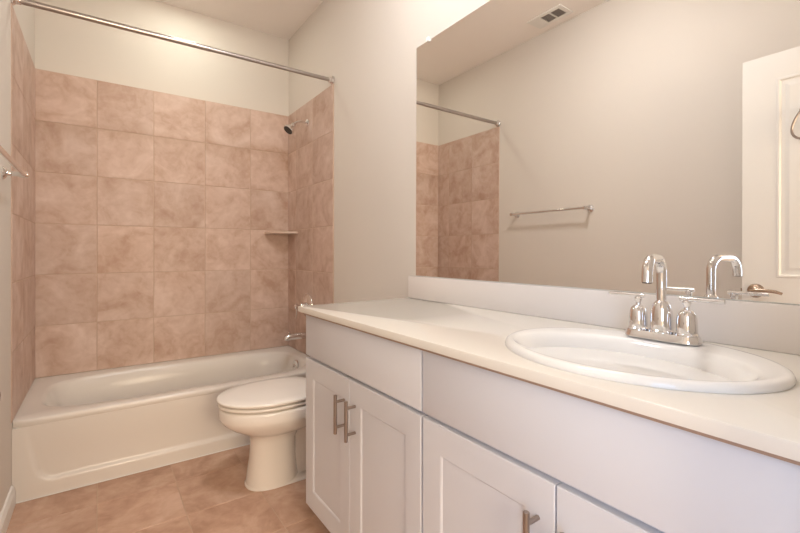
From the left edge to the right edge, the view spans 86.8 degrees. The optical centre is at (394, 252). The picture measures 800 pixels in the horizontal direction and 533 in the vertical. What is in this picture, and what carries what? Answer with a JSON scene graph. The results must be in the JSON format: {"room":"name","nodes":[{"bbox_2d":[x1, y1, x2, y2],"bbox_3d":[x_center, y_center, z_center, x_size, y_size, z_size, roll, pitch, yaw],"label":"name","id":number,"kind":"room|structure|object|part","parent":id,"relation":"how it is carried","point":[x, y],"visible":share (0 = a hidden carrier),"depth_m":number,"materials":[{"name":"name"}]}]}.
{"room":"bathroom","nodes":[
{"label":"bathroom","id":0,"kind":"room"},
{"bbox_2d":[0,0,34,512],"bbox_3d":[-1.207,-0.289,1.102,0.104,2.746,3.407,0,0,-35],"label":"wall","id":1,"kind":"structure","parent":0,"point":[17,22],"depth_m":1.90,"materials":[{"name":"beige paint"}]},
{"bbox_2d":[0,486,14,532],"bbox_3d":[-0.956,1.041,0.836,0.014,0.086,2.377,0,0,-35],"label":"baseboard","id":2,"kind":"structure","parent":1,"relation":"attached to","point":[9,505],"depth_m":1.68,"materials":[{"name":"white paint"}]},
{"bbox_2d":[0,145,28,178],"bbox_3d":[-1.318,-0.308,1.416,0.079,0.050,0.665,0,0,-35],"label":"towel bar","id":3,"kind":"object","parent":1,"relation":"attached to","point":[21,173],"visible":1,"depth_m":1.59,"materials":[{"name":"silver metal"}]},
{"bbox_3d":[-1.493,-0.308,1.669,0.079,0.050,0.050,0,0,-35],"label":"post","id":4,"kind":"part","parent":3,"relation":"part of","materials":[{"name":"silver metal"}]},
{"bbox_2d":[11,0,334,84],"bbox_3d":[-1.016,-1.087,2.248,1.523,0.054,0.054,0,0,-35],"label":"shower curtain rod","id":5,"kind":"object","parent":1,"relation":"attached to","point":[31,3],"visible":1,"depth_m":2.11,"materials":[{"name":"silver metal"}]},
{"bbox_2d":[35,0,288,378],"bbox_3d":[-1.481,-0.289,2.919,1.724,2.746,0.108,0,0,-35],"label":"wall","id":6,"kind":"structure","parent":0,"point":[161,166],"depth_m":2.79,"materials":[{"name":"tile"}]},
{"bbox_2d":[264,231,297,233],"bbox_3d":[-0.850,-0.145,3.170,0.185,0.014,0.200,0,0,-35],"label":"corner shelf","id":7,"kind":"object","parent":6,"relation":"attached to","point":[273,232],"visible":1,"depth_m":3.13,"materials":[{"name":"beige ceramic"}]},
{"bbox_2d":[6,444,329,532],"bbox_3d":[-0.513,1.088,1.523,1.524,0.008,3.307,0,0,-35],"label":"floor","id":8,"kind":"structure","parent":0,"point":[208,493],"depth_m":1.82,"materials":[{"name":"beige tile"}]},
{"bbox_2d":[12,346,309,503],"bbox_3d":[-1.234,0.906,2.563,1.522,0.353,0.774,0,0,-35],"label":"bathtub","id":9,"kind":"object","parent":8,"relation":"on","point":[72,431],"visible":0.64,"depth_m":2.15,"materials":[{"name":"white ceramic"}]},
{"bbox_2d":[13,346,309,427],"bbox_3d":[-1.235,0.897,2.564,1.522,0.334,0.770,0,0,-35],"label":"basin","id":10,"kind":"object","parent":9,"relation":"in","point":[182,393],"depth_m":2.41,"materials":[{"name":"white ceramic"}]},
{"bbox_3d":[-0.691,0.788,2.936,0.031,0.080,0.080,0,0,-35],"label":"overflow plate","id":11,"kind":"part","parent":9,"relation":"part of","materials":[{"name":"silver metal"}]},
{"bbox_2d":[216,377,305,490],"bbox_3d":[-0.472,0.716,2.107,0.775,0.735,0.430,0,0,-35],"label":"toilet","id":12,"kind":"object","parent":8,"relation":"on","point":[272,412],"visible":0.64,"depth_m":1.94,"materials":[{"name":"white ceramic"}]},
{"bbox_3d":[-0.595,0.665,2.021,0.474,0.022,0.380,0,0,-35],"label":"lid","id":13,"kind":"part","parent":12,"relation":"part of","materials":[{"name":"white plastic"}]},
{"bbox_3d":[-0.598,0.689,2.019,0.460,0.014,0.374,0,0,-35],"label":"seat","id":14,"kind":"part","parent":12,"relation":"part of","materials":[{"name":"white plastic"}]},
{"bbox_2d":[306,315,427,532],"bbox_3d":[0.062,0.660,1.519,0.576,0.848,0.739,0,0,-35],"label":"vanity cabinet","id":15,"kind":"object","parent":8,"relation":"on","point":[365,414],"visible":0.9,"depth_m":1.33,"materials":[{"name":"white paint"}]},
{"bbox_3d":[-0.242,0.706,1.539,0.019,0.578,0.358,0,0,-35],"label":"door","id":16,"kind":"part","parent":15,"relation":"part of","materials":[{"name":"white paint"}]},
{"bbox_3d":[-0.184,0.536,1.404,0.040,0.128,0.012,0,0,-35],"label":"handle","id":17,"kind":"part","parent":15,"relation":"part of","materials":[{"name":"silver metal"}]},
{"bbox_3d":[-0.142,0.536,1.343,0.040,0.128,0.012,0,0,-35],"label":"handle","id":18,"kind":"part","parent":15,"relation":"part of","materials":[{"name":"silver metal"}]},
{"bbox_3d":[-0.135,0.325,1.384,0.019,0.160,0.734,0,0,-35],"label":"drawer","id":19,"kind":"part","parent":15,"relation":"part of","materials":[{"name":"white paint"}]},
{"bbox_3d":[-0.032,0.706,1.235,0.019,0.578,0.373,0,0,-35],"label":"door","id":20,"kind":"part","parent":15,"relation":"part of","materials":[{"name":"white paint"}]},
{"bbox_2d":[423,351,799,532],"bbox_3d":[0.490,0.660,0.901,0.576,0.848,0.758,0,0,-35],"label":"vanity cabinet","id":21,"kind":"object","parent":8,"relation":"on","point":[502,454],"visible":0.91,"depth_m":0.74,"materials":[{"name":"white paint"}]},
{"bbox_3d":[0.187,0.706,0.920,0.019,0.578,0.379,0,0,-35],"label":"door","id":22,"kind":"part","parent":21,"relation":"part of","materials":[{"name":"white paint"}]},
{"bbox_3d":[0.251,0.536,0.777,0.040,0.128,0.012,0,0,-35],"label":"handle","id":23,"kind":"part","parent":21,"relation":"part of","materials":[{"name":"silver metal"}]},
{"bbox_2d":[298,276,799,465],"bbox_3d":[0.295,0.178,1.199,0.564,0.133,1.570,0,0,-35],"label":"countertop","id":24,"kind":"structure","parent":21,"relation":"on","point":[470,322],"depth_m":0.97,"materials":[{"name":"beige stone"}]},
{"bbox_2d":[505,327,796,393],"bbox_3d":[0.481,0.271,0.884,0.427,0.144,0.524,0,0,-35],"label":"sink","id":25,"kind":"object","parent":24,"relation":"in","point":[611,355],"visible":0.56,"depth_m":0.85,"materials":[{"name":"white porcelain"}]},
{"bbox_2d":[609,254,725,345],"bbox_3d":[0.605,0.101,0.972,0.168,0.195,0.198,0,0,2],"label":"faucet","id":26,"kind":"object","parent":25,"relation":"on","point":[661,328],"visible":1,"depth_m":0.95,"materials":[{"name":"silver metal"}]},
{"bbox_3d":[0.568,0.103,1.036,0.010,0.010,0.084,0,0,-35],"label":"lever","id":27,"kind":"part","parent":26,"relation":"part of","materials":[{"name":"silver metal"}]},
{"bbox_3d":[0.584,0.145,1.013,0.045,0.078,0.045,0,0,-35],"label":"handle","id":28,"kind":"part","parent":26,"relation":"part of","materials":[{"name":"silver metal"}]},
{"bbox_3d":[0.581,0.094,0.930,0.051,0.180,0.155,0,0,38],"label":"spout","id":29,"kind":"part","parent":26,"relation":"part of","materials":[{"name":"silver metal"}]},
{"bbox_3d":[0.613,0.191,0.971,0.057,0.016,0.159,0,0,-35],"label":"plate","id":30,"kind":"part","parent":26,"relation":"part of","materials":[{"name":"silver metal"}]},
{"bbox_3d":[0.642,0.145,0.929,0.045,0.078,0.045,0,0,-35],"label":"handle","id":31,"kind":"part","parent":26,"relation":"part of","materials":[{"name":"silver metal"}]},
{"bbox_3d":[0.658,0.103,0.906,0.010,0.010,0.084,0,0,-35],"label":"lever","id":32,"kind":"part","parent":26,"relation":"part of","materials":[{"name":"silver metal"}]},
{"bbox_3d":[0.403,0.706,0.609,0.019,0.578,0.372,0,0,-35],"label":"door","id":33,"kind":"part","parent":21,"relation":"part of","materials":[{"name":"white paint"}]},
{"bbox_2d":[156,0,323,39],"bbox_3d":[-0.544,-1.712,1.568,1.724,0.100,3.417,0,0,-35],"label":"ceiling","id":34,"kind":"structure","parent":0,"point":[279,18],"depth_m":2.92,"materials":[{"name":"white paint"}]},
{"bbox_2d":[288,0,794,353],"bbox_3d":[0.123,-0.289,2.024,0.108,2.746,3.407,0,0,-35],"label":"wall","id":35,"kind":"structure","parent":0,"point":[352,169],"depth_m":2.44,"materials":[{"name":"beige paint"}]},
{"bbox_2d":[283,331,305,340],"bbox_3d":[-0.690,0.583,2.947,0.176,0.067,0.060,0,0,-35],"label":"tub spout","id":36,"kind":"object","parent":35,"relation":"attached to","point":[301,335],"visible":0.75,"depth_m":2.93,"materials":[{"name":"silver metal"}]},
{"bbox_2d":[284,119,308,134],"bbox_3d":[-0.684,-0.878,2.943,0.171,0.128,0.077,0,0,-35],"label":"shower head","id":37,"kind":"object","parent":35,"relation":"attached to","point":[289,129],"visible":1,"depth_m":2.92},
{"bbox_3d":[-0.663,-0.902,2.966,0.110,0.047,0.018,0,0,-35],"label":"arm","id":38,"kind":"part","parent":37,"relation":"part of","materials":[{"name":"silver metal"}]},
{"bbox_2d":[294,293,311,318],"bbox_3d":[-0.656,0.379,2.970,0.094,0.176,0.176,0,0,-35],"label":"shower valve","id":39,"kind":"object","parent":35,"relation":"attached to","point":[306,300],"visible":0.56,"depth_m":2.96,"materials":[{"name":"silver metal"}]},
{"bbox_3d":[-0.661,0.409,2.967,0.081,0.109,0.048,0,0,-35],"label":"handle","id":40,"kind":"part","parent":39,"relation":"part of","materials":[{"name":"silver metal"}]},
{"bbox_2d":[408,276,799,354],"bbox_3d":[0.519,0.163,1.354,0.020,0.103,1.570,0,0,-35],"label":"backsplash","id":41,"kind":"structure","parent":35,"relation":"attached to","point":[775,327],"depth_m":1.21,"materials":[{"name":"stone"}]},
{"bbox_2d":[416,0,799,304],"bbox_3d":[0.515,-0.426,1.367,0.011,1.072,1.461,0,0,-35],"label":"wall mirror","id":42,"kind":"object","parent":35,"relation":"attached to","point":[560,143],"visible":1,"depth_m":1.21,"materials":[{"name":"mirror"}]}
]}

